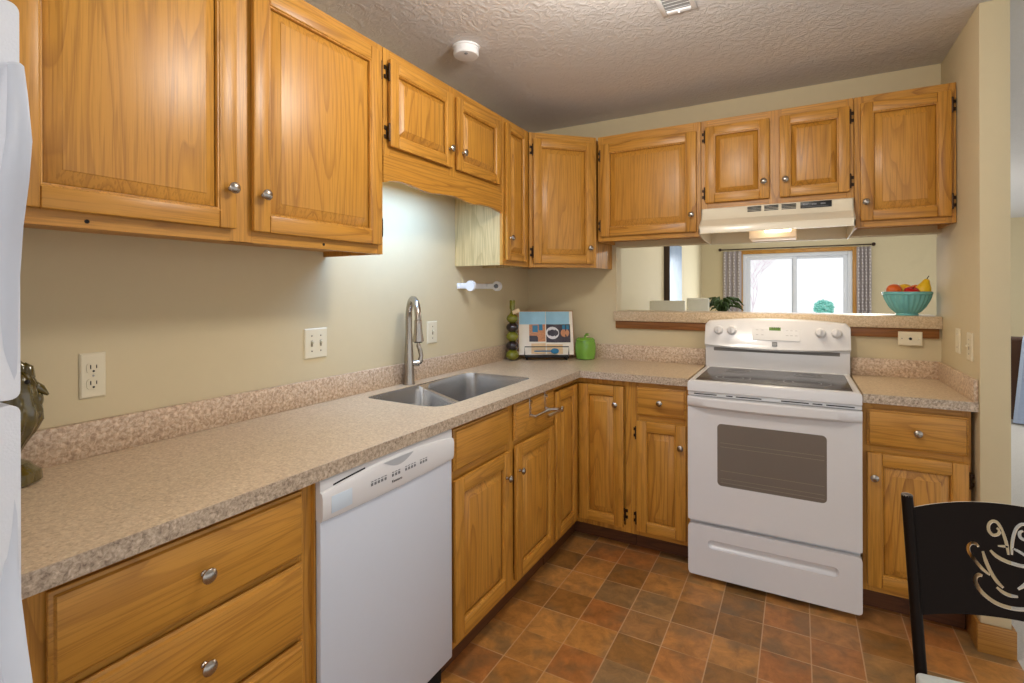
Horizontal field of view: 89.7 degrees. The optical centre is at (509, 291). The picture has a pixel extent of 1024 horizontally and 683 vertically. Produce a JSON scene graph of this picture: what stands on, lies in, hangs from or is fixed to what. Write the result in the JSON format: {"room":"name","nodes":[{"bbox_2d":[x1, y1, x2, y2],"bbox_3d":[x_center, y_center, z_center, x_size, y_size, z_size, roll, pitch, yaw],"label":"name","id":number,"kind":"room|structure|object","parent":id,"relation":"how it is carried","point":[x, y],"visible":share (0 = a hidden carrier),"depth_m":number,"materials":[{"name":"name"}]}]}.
{"room":"kitchen","nodes":[
{"label":"kitchen","id":0,"kind":"room"},
{"bbox_2d":[20,181,701,429],"bbox_3d":[0.373,0.148,4.427,0.120,2.686,15.150,0,0,29],"label":"wall","id":1,"kind":"structure","parent":0,"point":[175,322],"depth_m":1.89,"materials":[{"name":"beige paint"}]},
{"bbox_2d":[79,352,105,399],"bbox_3d":[-1.202,0.241,1.487,0.009,0.130,0.064,0,0,29],"label":"outlet","id":2,"kind":"object","parent":1,"relation":"attached to","point":[92,366],"visible":1,"depth_m":1.48,"materials":[{"name":"beige plastic"}]},
{"bbox_2d":[86,378,100,389],"bbox_3d":[-1.200,0.265,1.486,0.003,0.033,0.034,0,0,29],"label":"receptacle","id":3,"kind":"object","parent":2,"relation":"attached to","point":[91,383],"depth_m":1.48,"materials":[{"name":"beige plastic"}]},
{"bbox_2d":[86,362,100,373],"bbox_3d":[-1.200,0.219,1.486,0.003,0.033,0.034,0,0,29],"label":"receptacle","id":4,"kind":"object","parent":2,"relation":"attached to","point":[91,367],"depth_m":1.48,"materials":[{"name":"beige plastic"}]},
{"bbox_2d":[8,0,382,256],"bbox_3d":[-0.911,-0.566,1.629,0.380,0.835,1.155,0,0,29],"label":"upper cabinet","id":5,"kind":"object","parent":1,"relation":"attached to","point":[258,123],"visible":0.97,"depth_m":1.44,"materials":[{"name":"brown wood"}]},
{"bbox_2d":[304,327,326,359],"bbox_3d":[-0.812,0.217,2.172,0.018,0.126,0.116,0,0,29],"label":"light switch","id":6,"kind":"object","parent":1,"relation":"attached to","point":[315,339],"visible":1,"depth_m":2.17,"materials":[{"name":"beige plastic"}]},
{"bbox_2d":[21,342,705,467],"bbox_3d":[-0.066,0.417,2.226,1.266,0.102,3.119,0,0,29],"label":"backsplash","id":7,"kind":"structure","parent":1,"relation":"attached to","point":[53,446],"depth_m":1.87,"materials":[{"name":"beige laminate"}]},
{"bbox_2d":[427,321,436,343],"bbox_3d":[-0.425,0.226,2.863,0.018,0.122,0.088,0,0,29],"label":"light switch","id":8,"kind":"object","parent":1,"relation":"attached to","point":[431,325],"visible":1,"depth_m":2.86,"materials":[{"name":"beige plastic"}]},
{"bbox_2d":[382,47,501,212],"bbox_3d":[-0.394,-0.713,2.552,0.380,0.544,0.954,0,0,29],"label":"upper cabinet","id":9,"kind":"object","parent":1,"relation":"attached to","point":[437,139],"visible":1,"depth_m":2.35,"materials":[{"name":"brown wood"}]},
{"bbox_2d":[457,281,501,290],"bbox_3d":[-0.178,-0.035,3.200,0.120,0.062,0.350,0,0,29],"label":"paper towel holder","id":10,"kind":"object","parent":1,"relation":"attached to","point":[470,285],"visible":1,"depth_m":3.26,"materials":[{"name":"white plastic"}]},
{"bbox_2d":[455,117,528,267],"bbox_3d":[-0.081,-0.569,3.109,0.380,0.835,0.320,0,0,29],"label":"upper cabinet","id":11,"kind":"object","parent":1,"relation":"attached to","point":[486,237],"visible":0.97,"depth_m":2.99,"materials":[{"name":"brown wood"}]},
{"bbox_2d":[664,246,681,300],"bbox_3d":[2.613,-0.298,8.209,0.087,0.920,0.940,0,0,29],"label":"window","id":12,"kind":"structure","parent":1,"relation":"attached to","point":[672,254],"depth_m":7.98,"materials":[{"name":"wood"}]},
{"bbox_2d":[304,0,1023,217],"bbox_3d":[3.430,-1.252,2.709,7.140,0.100,15.150,0,0,29],"label":"ceiling","id":13,"kind":"structure","parent":0,"point":[540,65],"depth_m":2.50,"materials":[{"name":"white paint"}]},
{"bbox_2d":[452,40,479,61],"bbox_3d":[-0.211,-1.167,2.507,0.132,0.050,0.132,0,0,29],"label":"smoke detector","id":14,"kind":"object","parent":13,"relation":"attached to","point":[464,50],"visible":1,"depth_m":2.47,"materials":[{"name":"white plastic"}]},
{"bbox_2d":[655,0,696,16],"bbox_3d":[0.655,-1.185,2.064,0.144,0.018,0.280,0,0,29],"label":"ceiling vent","id":15,"kind":"object","parent":13,"relation":"in","point":[671,6],"visible":1,"depth_m":2.14,"materials":[{"name":"white plastic"}]},
{"bbox_2d":[440,531,1023,682],"bbox_3d":[-0.478,1.556,0.299,2.670,0.120,7.110,0,0,29],"label":"floor","id":16,"kind":"structure","parent":0,"point":[600,609],"depth_m":2.23,"materials":[{"name":"tile"}]},
{"bbox_2d":[0,0,32,682],"bbox_3d":[-1.229,0.532,0.545,0.844,1.892,0.860,0,0,29],"label":"refrigerator","id":17,"kind":"object","parent":16,"relation":"on","point":[15,124],"visible":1,"depth_m":0.73,"materials":[{"name":"white metal"}]},
{"bbox_2d":[22,483,315,682],"bbox_3d":[-0.934,1.003,1.282,0.672,0.986,0.611,0,0,29],"label":"base cabinet","id":18,"kind":"object","parent":16,"relation":"on","point":[232,599],"visible":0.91,"depth_m":1.12,"materials":[{"name":"brown wood"}]},
{"bbox_2d":[315,429,453,682],"bbox_3d":[-0.624,0.999,1.808,0.621,0.970,0.608,0,0,29],"label":"dishwasher","id":19,"kind":"object","parent":16,"relation":"on","point":[384,523],"visible":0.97,"depth_m":1.62,"materials":[{"name":"white metal"}]},
{"bbox_2d":[441,389,554,672],"bbox_3d":[-0.246,1.000,2.509,0.672,0.986,0.950,0,0,29],"label":"base cabinet","id":20,"kind":"object","parent":16,"relation":"on","point":[503,470],"visible":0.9,"depth_m":2.24,"materials":[{"name":"brown wood"}]},
{"bbox_2d":[527,392,561,417],"bbox_3d":[0.176,0.565,2.568,0.112,0.095,0.208,0,0,29],"label":"towel bar","id":21,"kind":"object","parent":20,"relation":"attached to","point":[556,410],"visible":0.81,"depth_m":2.56,"materials":[{"name":"silver metal"}]},
{"bbox_2d":[543,378,636,564],"bbox_3d":[0.334,0.998,3.260,0.949,0.986,0.926,0,0,29],"label":"base cabinet","id":22,"kind":"object","parent":16,"relation":"on","point":[592,430],"visible":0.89,"depth_m":2.98,"materials":[{"name":"brown wood"}]},
{"bbox_2d":[21,342,705,599],"bbox_3d":[-0.066,0.437,2.225,1.266,0.142,3.120,0,0,29],"label":"countertop","id":23,"kind":"structure","parent":22,"relation":"on","point":[113,489],"depth_m":1.52,"materials":[{"name":"beige laminate"}]},
{"bbox_2d":[1,361,48,487],"bbox_3d":[-1.263,0.318,1.223,0.254,0.310,0.148,0,0,-39],"label":"rooster figurine","id":24,"kind":"object","parent":23,"relation":"on","point":[30,400],"visible":0.58,"depth_m":1.26,"materials":[{"name":"green ceramic"}]},
{"bbox_2d":[403,296,423,384],"bbox_3d":[-0.474,0.245,2.525,0.104,0.450,0.248,0,0,-10],"label":"faucet","id":25,"kind":"object","parent":23,"relation":"on","point":[413,302],"visible":1,"depth_m":2.59,"materials":[{"name":"silver metal"}]},
{"bbox_2d":[368,373,529,406],"bbox_3d":[-0.261,0.591,2.547,0.429,0.239,0.849,0,0,29],"label":"sink","id":26,"kind":"object","parent":23,"relation":"in","point":[457,388],"visible":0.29,"depth_m":2.84,"materials":[{"name":"silver metal"}]},
{"bbox_2d":[506,300,519,359],"bbox_3d":[0.032,0.263,3.501,0.121,0.411,0.093,0,0,29],"label":"decorative bottle","id":27,"kind":"object","parent":23,"relation":"on","point":[512,326],"visible":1,"depth_m":3.48,"materials":[{"name":"green glass"}]},
{"bbox_2d":[524,346,568,359],"bbox_3d":[0.254,0.316,3.594,0.307,0.302,0.193,0,0,0],"label":"cookbook stand","id":28,"kind":"object","parent":23,"relation":"on","point":[554,350],"visible":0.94,"depth_m":3.50,"materials":[{"name":"black metal"}]},
{"bbox_2d":[518,311,574,354],"bbox_3d":[0.254,0.286,3.599,0.391,0.304,0.146,0,0,0],"label":"cookbook","id":29,"kind":"object","parent":28,"relation":"on","point":[536,328],"visible":0.98,"depth_m":3.58,"materials":[{"name":"paper"}]},
{"bbox_2d":[519,312,544,323],"bbox_3d":[0.161,0.184,3.619,0.182,0.088,0.046,0,0,0],"label":"picture","id":30,"kind":"object","parent":29,"relation":"attached to","point":[524,317],"depth_m":3.62,"materials":[{"name":"blue"}]},
{"bbox_2d":[529,336,537,341],"bbox_3d":[0.168,0.325,3.564,0.060,0.041,0.017,0,0,0],"label":"picture","id":31,"kind":"object","parent":29,"relation":"on","point":[531,338],"depth_m":3.56},
{"bbox_2d":[532,325,537,331],"bbox_3d":[0.179,0.258,3.586,0.038,0.047,0.018,0,0,0],"label":"picture","id":32,"kind":"object","parent":29,"relation":"attached to","point":[534,327],"depth_m":3.59,"materials":[{"name":"teal"}]},
{"bbox_2d":[529,324,545,341],"bbox_3d":[0.194,0.287,3.583,0.113,0.117,0.055,0,0,0],"label":"picture","id":33,"kind":"object","parent":29,"relation":"attached to","point":[537,332],"depth_m":3.58},
{"bbox_2d":[531,343,545,353],"bbox_3d":[0.201,0.392,3.545,0.104,0.070,0.030,0,0,-8],"label":"picture","id":34,"kind":"object","parent":29,"relation":"attached to","point":[533,349],"depth_m":3.54,"materials":[{"name":"beige paper"}]},
{"bbox_2d":[547,344,562,353],"bbox_3d":[0.312,0.394,3.544,0.112,0.064,0.029,0,0,7],"label":"picture","id":35,"kind":"object","parent":29,"relation":"attached to","point":[560,349],"depth_m":3.55,"materials":[{"name":"beige"}]},
{"bbox_2d":[546,312,568,323],"bbox_3d":[0.337,0.184,3.616,0.165,0.088,0.042,0,0,3],"label":"picture","id":36,"kind":"object","parent":29,"relation":"on","point":[551,317],"depth_m":3.61,"materials":[{"name":"blue"}]},
{"bbox_2d":[546,324,570,342],"bbox_3d":[0.340,0.289,3.582,0.167,0.123,0.058,0,0,0],"label":"picture","id":37,"kind":"object","parent":29,"relation":"attached to","point":[555,333],"depth_m":3.58},
{"bbox_2d":[575,333,595,359],"bbox_3d":[0.528,0.376,3.555,0.140,0.179,0.143,0,0,29],"label":"canister","id":38,"kind":"object","parent":23,"relation":"on","point":[585,347],"visible":1,"depth_m":3.50,"materials":[{"name":"green ceramic"}]},
{"bbox_2d":[631,382,689,557],"bbox_3d":[0.959,0.996,3.078,0.318,0.986,0.632,0,0,29],"label":"base cabinet","id":39,"kind":"object","parent":16,"relation":"on","point":[660,520],"visible":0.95,"depth_m":2.83,"materials":[{"name":"brown wood"}]},
{"bbox_2d":[687,318,862,614],"bbox_3d":[1.405,0.823,2.761,0.753,1.332,0.675,0,0,29],"label":"range","id":40,"kind":"object","parent":16,"relation":"on","point":[775,415],"visible":1,"depth_m":2.52,"materials":[{"name":"white metal"}]},
{"bbox_2d":[696,367,852,391],"bbox_3d":[1.398,0.458,2.749,0.689,0.002,0.524,0,0,29],"label":"glass cooktop","id":41,"kind":"object","parent":40,"relation":"in","point":[793,379],"depth_m":2.71,"materials":[{"name":"grey glass"}]},
{"bbox_2d":[861,401,973,628],"bbox_3d":[1.935,0.994,2.519,0.392,0.986,0.652,0,0,29],"label":"base cabinet","id":42,"kind":"object","parent":16,"relation":"on","point":[923,453],"visible":0.66,"depth_m":2.30,"materials":[{"name":"brown wood"}]},
{"bbox_2d":[851,357,978,411],"bbox_3d":[1.938,0.435,2.522,0.399,0.135,0.642,0,0,29],"label":"countertop","id":43,"kind":"structure","parent":42,"relation":"on","point":[912,383],"depth_m":2.49,"materials":[{"name":"beige laminate"}]},
{"bbox_2d":[901,492,1023,682],"bbox_3d":[1.194,1.022,1.106,0.456,0.941,0.518,0,0,22],"label":"cafe chair","id":44,"kind":"object","parent":16,"relation":"on","point":[941,570],"visible":1,"depth_m":1.34,"materials":[{"name":"black metal"}]},
{"bbox_2d":[916,673,962,682],"bbox_3d":[1.173,0.989,1.054,0.456,0.056,0.370,0,0,22],"label":"seat cushion","id":45,"kind":"object","parent":44,"relation":"on","point":[920,677],"depth_m":1.28,"materials":[{"name":"white fabric"}]},
{"bbox_2d":[528,63,941,375],"bbox_3d":[1.235,0.146,3.350,2.437,2.686,0.115,0,0,29],"label":"wall","id":46,"kind":"structure","parent":0,"point":[593,295],"depth_m":3.38,"materials":[{"name":"beige paint"}]},
{"bbox_2d":[515,132,611,268],"bbox_3d":[0.272,-0.570,3.459,0.653,0.835,0.633,0,0,29],"label":"upper cabinet","id":47,"kind":"object","parent":46,"relation":"attached to","point":[562,169],"visible":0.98,"depth_m":3.23,"materials":[{"name":"brown wood"}]},
{"bbox_2d":[598,122,701,244],"bbox_3d":[0.903,-0.656,3.261,0.626,0.668,0.360,0,0,29],"label":"upper cabinet","id":48,"kind":"object","parent":46,"relation":"attached to","point":[649,181],"visible":1,"depth_m":3.12,"materials":[{"name":"brown wood"}]},
{"bbox_2d":[699,198,855,244],"bbox_3d":[1.481,-0.385,2.885,0.728,0.183,0.450,0,0,29],"label":"range hood","id":49,"kind":"object","parent":46,"relation":"attached to","point":[830,219],"visible":1,"depth_m":2.78,"materials":[{"name":"beige metal"}]},
{"bbox_2d":[747,206,760,211],"bbox_3d":[1.343,-0.454,2.824,0.068,0.028,0.014,0,0,29],"label":"vent grille","id":50,"kind":"object","parent":49,"relation":"attached to","point":[749,208],"depth_m":2.82,"materials":[{"name":"beige plastic"}]},
{"bbox_2d":[764,205,777,210],"bbox_3d":[1.415,-0.454,2.784,0.068,0.028,0.014,0,0,29],"label":"vent grille","id":51,"kind":"object","parent":49,"relation":"attached to","point":[766,207],"depth_m":2.78,"materials":[{"name":"beige plastic"}]},
{"bbox_2d":[749,229,795,241],"bbox_3d":[1.473,-0.333,2.879,0.230,0.080,0.193,0,0,29],"label":"lamp","id":52,"kind":"object","parent":49,"relation":"attached to","point":[785,234],"depth_m":2.81,"materials":[{"name":"white plastic"}]},
{"bbox_2d":[782,203,795,208],"bbox_3d":[1.488,-0.454,2.743,0.068,0.028,0.014,0,0,29],"label":"vent grille","id":53,"kind":"object","parent":49,"relation":"attached to","point":[784,205],"depth_m":2.74,"materials":[{"name":"beige plastic"}]},
{"bbox_2d":[803,202,826,206],"bbox_3d":[1.588,-0.452,2.676,0.120,0.018,0.001,0,0,29],"label":"rocker switch","id":54,"kind":"object","parent":49,"relation":"attached to","point":[805,204],"depth_m":2.68,"materials":[{"name":"black plastic"}]},
{"bbox_2d":[701,98,853,209],"bbox_3d":[1.501,-0.734,2.926,0.741,0.514,0.360,0,0,29],"label":"upper cabinet","id":55,"kind":"object","parent":46,"relation":"attached to","point":[801,153],"visible":0.98,"depth_m":2.79,"materials":[{"name":"brown wood"}]},
{"bbox_2d":[614,310,942,338],"bbox_3d":[1.555,0.190,3.235,1.763,0.117,0.296,0,0,29],"label":"bar","id":56,"kind":"object","parent":46,"relation":"attached to","point":[860,324],"visible":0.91,"depth_m":3.00,"materials":[{"name":"beige laminate"}]},
{"bbox_2d":[882,292,933,315],"bbox_3d":[2.192,0.065,2.839,0.226,0.131,0.226,0,0,29],"label":"fruit bowl","id":57,"kind":"object","parent":56,"relation":"on","point":[901,303],"visible":0.98,"depth_m":2.77,"materials":[{"name":"teal ceramic"}]},
{"bbox_2d":[886,284,901,291],"bbox_3d":[2.132,-0.006,2.855,0.073,0.074,0.074,0,0,29],"label":"orange","id":58,"kind":"object","parent":57,"relation":"in","point":[893,287],"visible":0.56,"depth_m":2.83,"materials":[{"name":"orange food"}]},
{"bbox_2d":[899,284,910,291],"bbox_3d":[2.204,-0.010,2.872,0.077,0.068,0.068,0,0,29],"label":"lemon","id":59,"kind":"object","parent":57,"relation":"in","point":[903,286],"visible":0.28,"depth_m":2.85,"materials":[{"name":"yellow food"}]},
{"bbox_2d":[903,286,919,291],"bbox_3d":[2.179,0.006,2.787,0.073,0.071,0.074,0,0,-22],"label":"apple","id":60,"kind":"object","parent":57,"relation":"in","point":[908,289],"visible":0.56,"depth_m":2.77,"materials":[{"name":"red food"}]},
{"bbox_2d":[916,276,930,291],"bbox_3d":[2.244,-0.028,2.794,0.072,0.118,0.072,0,0,6],"label":"pear","id":61,"kind":"object","parent":57,"relation":"in","point":[924,286],"visible":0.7,"depth_m":2.77,"materials":[{"name":"yellow food"}]},
{"bbox_2d":[853,82,955,231],"bbox_3d":[2.001,-0.660,2.645,0.403,0.665,0.360,0,0,29],"label":"upper cabinet","id":62,"kind":"object","parent":46,"relation":"attached to","point":[905,140],"visible":1,"depth_m":2.52,"materials":[{"name":"brown wood"}]},
{"bbox_2d":[898,331,922,345],"bbox_3d":[2.137,0.251,2.743,0.104,0.074,0.018,0,0,29],"label":"outlet","id":63,"kind":"object","parent":46,"relation":"attached to","point":[904,338],"visible":1,"depth_m":2.75,"materials":[{"name":"beige plastic"}]},
{"bbox_2d":[701,217,1023,336],"bbox_3d":[7.156,0.125,9.221,7.020,2.686,0.150,0,0,29],"label":"wall","id":64,"kind":"structure","parent":0,"point":[898,260],"depth_m":9.24,"materials":[{"name":"beige paint"}]},
{"bbox_2d":[718,242,875,251],"bbox_3d":[5.487,-0.863,10.002,2.661,0.064,0.116,0,0,29],"label":"curtain rod","id":65,"kind":"object","parent":64,"relation":"attached to","point":[873,243],"visible":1,"depth_m":9.92,"materials":[{"name":"brown metal"}]},
{"bbox_2d":[723,251,741,311],"bbox_3d":[4.540,0.317,10.505,0.364,2.275,0.080,0,0,29],"label":"curtain","id":66,"kind":"object","parent":65,"relation":"hanging from","point":[732,261],"visible":0.48,"depth_m":10.49,"materials":[{"name":"beige fabric"}]},
{"bbox_2d":[856,246,871,313],"bbox_3d":[6.487,0.312,9.413,0.234,2.275,0.080,0,0,29],"label":"curtain","id":67,"kind":"object","parent":65,"relation":"hanging from","point":[864,256],"visible":0.54,"depth_m":9.41,"materials":[{"name":"beige fabric"}]},
{"bbox_2d":[741,246,856,312],"bbox_3d":[5.582,0.317,10.059,2.015,2.310,0.130,0,0,29],"label":"window","id":68,"kind":"structure","parent":64,"relation":"in","point":[811,280],"depth_m":10.04,"materials":[{"name":"white glass"}]},
{"bbox_2d":[936,0,1011,629],"bbox_3d":[2.180,0.144,2.446,0.097,2.686,0.767,0,0,29],"label":"wall","id":69,"kind":"structure","parent":0,"point":[973,253],"depth_m":2.13,"materials":[{"name":"beige paint"}]},
{"bbox_2d":[955,328,960,353],"bbox_3d":[2.102,0.230,2.414,0.007,0.116,0.068,0,0,29],"label":"blank plate","id":70,"kind":"object","parent":69,"relation":"attached to","point":[957,330],"visible":1,"depth_m":2.39,"materials":[{"name":"beige plastic"}]},
{"bbox_2d":[965,332,972,361],"bbox_3d":[2.003,0.240,2.249,0.018,0.122,0.078,0,0,29],"label":"light switch","id":71,"kind":"object","parent":69,"relation":"attached to","point":[969,345],"visible":1,"depth_m":2.24,"materials":[{"name":"beige plastic"}]},
{"bbox_2d":[966,614,1016,660],"bbox_3d":[2.180,1.428,2.441,0.123,0.118,0.782,0,0,29],"label":"baseboard","id":72,"kind":"structure","parent":69,"relation":"attached to","point":[989,639],"depth_m":2.11,"materials":[{"name":"brown wood"}]},
{"bbox_2d":[1011,419,1023,669],"bbox_3d":[3.438,1.542,2.711,7.140,0.122,15.150,0,0,29],"label":"floor","id":73,"kind":"structure","parent":0,"point":[1017,430],"depth_m":3.87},
{"bbox_2d":[650,301,684,310],"bbox_3d":[1.909,0.793,6.195,0.395,1.379,0.500,0,0,19],"label":"dining chair","id":74,"kind":"object","parent":73,"relation":"on","point":[654,305],"visible":0.12,"depth_m":5.95,"materials":[{"name":"beige leather"}]},
{"bbox_2d":[687,298,708,310],"bbox_3d":[2.472,0.781,6.783,0.270,1.399,0.500,0,0,17],"label":"dining chair","id":75,"kind":"object","parent":73,"relation":"on","point":[693,304],"visible":0.09,"depth_m":6.55,"materials":[{"name":"beige leather"}]},
{"bbox_2d":[1011,336,1022,418],"bbox_3d":[6.064,0.964,5.774,0.800,0.920,0.740,0,0,-41],"label":"armchair","id":76,"kind":"object","parent":73,"relation":"on","point":[1016,342],"visible":0.23,"depth_m":5.70,"materials":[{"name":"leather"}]},
{"bbox_2d":[1013,336,1023,423],"bbox_3d":[5.821,0.966,5.563,0.275,0.958,0.528,0,0,-41],"label":"throw blanket","id":77,"kind":"object","parent":76,"relation":"on","point":[1018,417],"visible":1,"depth_m":5.64,"materials":[{"name":"fabric"}]},
{"bbox_3d":[3.257,0.964,7.254,1.100,1.027,1.100,0,0,29],"label":"dining table","id":78,"kind":"object","parent":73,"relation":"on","visible":0},
{"bbox_2d":[709,296,743,310],"bbox_3d":[3.077,0.258,7.411,0.562,0.385,0.636,0,0,29],"label":"potted plant","id":79,"kind":"object","parent":78,"relation":"on","point":[720,305],"visible":0.71,"depth_m":7.32,"materials":[{"name":"green plant"}]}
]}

